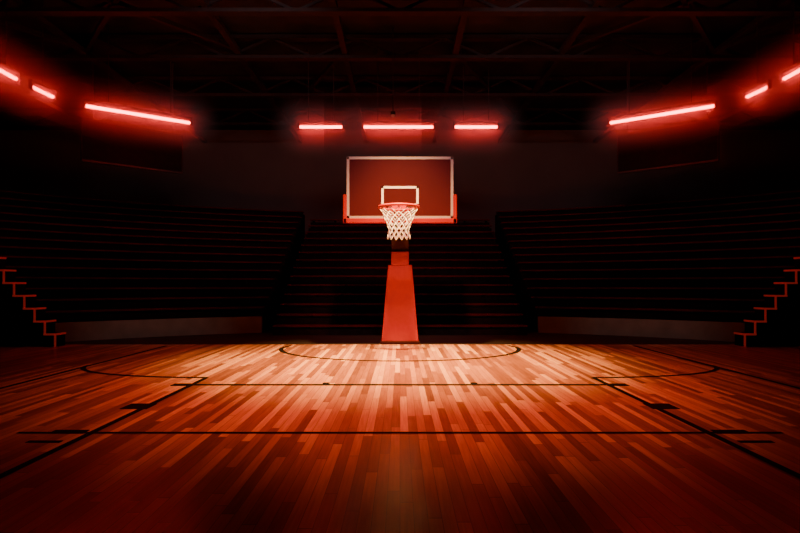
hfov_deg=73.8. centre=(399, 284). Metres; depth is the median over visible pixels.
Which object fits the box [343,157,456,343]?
basketball hoop
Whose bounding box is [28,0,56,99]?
tube light
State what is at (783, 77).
tube light
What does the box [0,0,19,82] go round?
tube light
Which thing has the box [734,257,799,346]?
staircase
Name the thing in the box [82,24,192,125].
tube light
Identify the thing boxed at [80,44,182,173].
display panel
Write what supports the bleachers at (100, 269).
on the floor
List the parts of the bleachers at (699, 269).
barrier panel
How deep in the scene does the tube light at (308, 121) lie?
14.48 m
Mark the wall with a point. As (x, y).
(239, 169)
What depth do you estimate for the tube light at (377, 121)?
14.48 m
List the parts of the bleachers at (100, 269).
barrier panel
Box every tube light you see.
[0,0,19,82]
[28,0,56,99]
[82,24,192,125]
[298,50,343,128]
[362,50,434,128]
[453,50,498,128]
[607,24,717,125]
[743,0,771,99]
[780,0,799,82]
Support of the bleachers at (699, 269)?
on the floor
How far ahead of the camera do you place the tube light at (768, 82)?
11.87 m
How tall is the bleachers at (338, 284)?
3.489 m
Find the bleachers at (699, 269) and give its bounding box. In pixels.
[495,190,799,341]
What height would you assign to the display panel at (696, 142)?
3.165 m
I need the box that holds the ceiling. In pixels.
[0,0,799,129]
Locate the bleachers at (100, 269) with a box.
[0,190,304,341]
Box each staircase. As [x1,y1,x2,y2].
[0,257,65,346]
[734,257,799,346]
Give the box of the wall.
[0,130,799,240]
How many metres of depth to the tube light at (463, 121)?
14.48 m
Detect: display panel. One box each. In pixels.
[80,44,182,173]
[617,44,719,173]
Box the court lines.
[0,345,799,478]
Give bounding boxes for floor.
[0,328,799,532]
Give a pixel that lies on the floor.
(99, 482)
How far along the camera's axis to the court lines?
5.20 m
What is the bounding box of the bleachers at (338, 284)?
[272,219,527,334]
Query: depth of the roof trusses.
13.65 m
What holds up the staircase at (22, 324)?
on the floor
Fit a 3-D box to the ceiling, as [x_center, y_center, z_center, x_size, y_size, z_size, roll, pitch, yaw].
[0.000,-6.500,8.500,34.400,0.200,27.400,0,0,0]
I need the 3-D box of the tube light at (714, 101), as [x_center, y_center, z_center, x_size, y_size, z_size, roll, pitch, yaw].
[6.559,-4.870,13.476,4.284,3.040,1.900,0,0,34]
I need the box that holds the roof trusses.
[0,0,799,142]

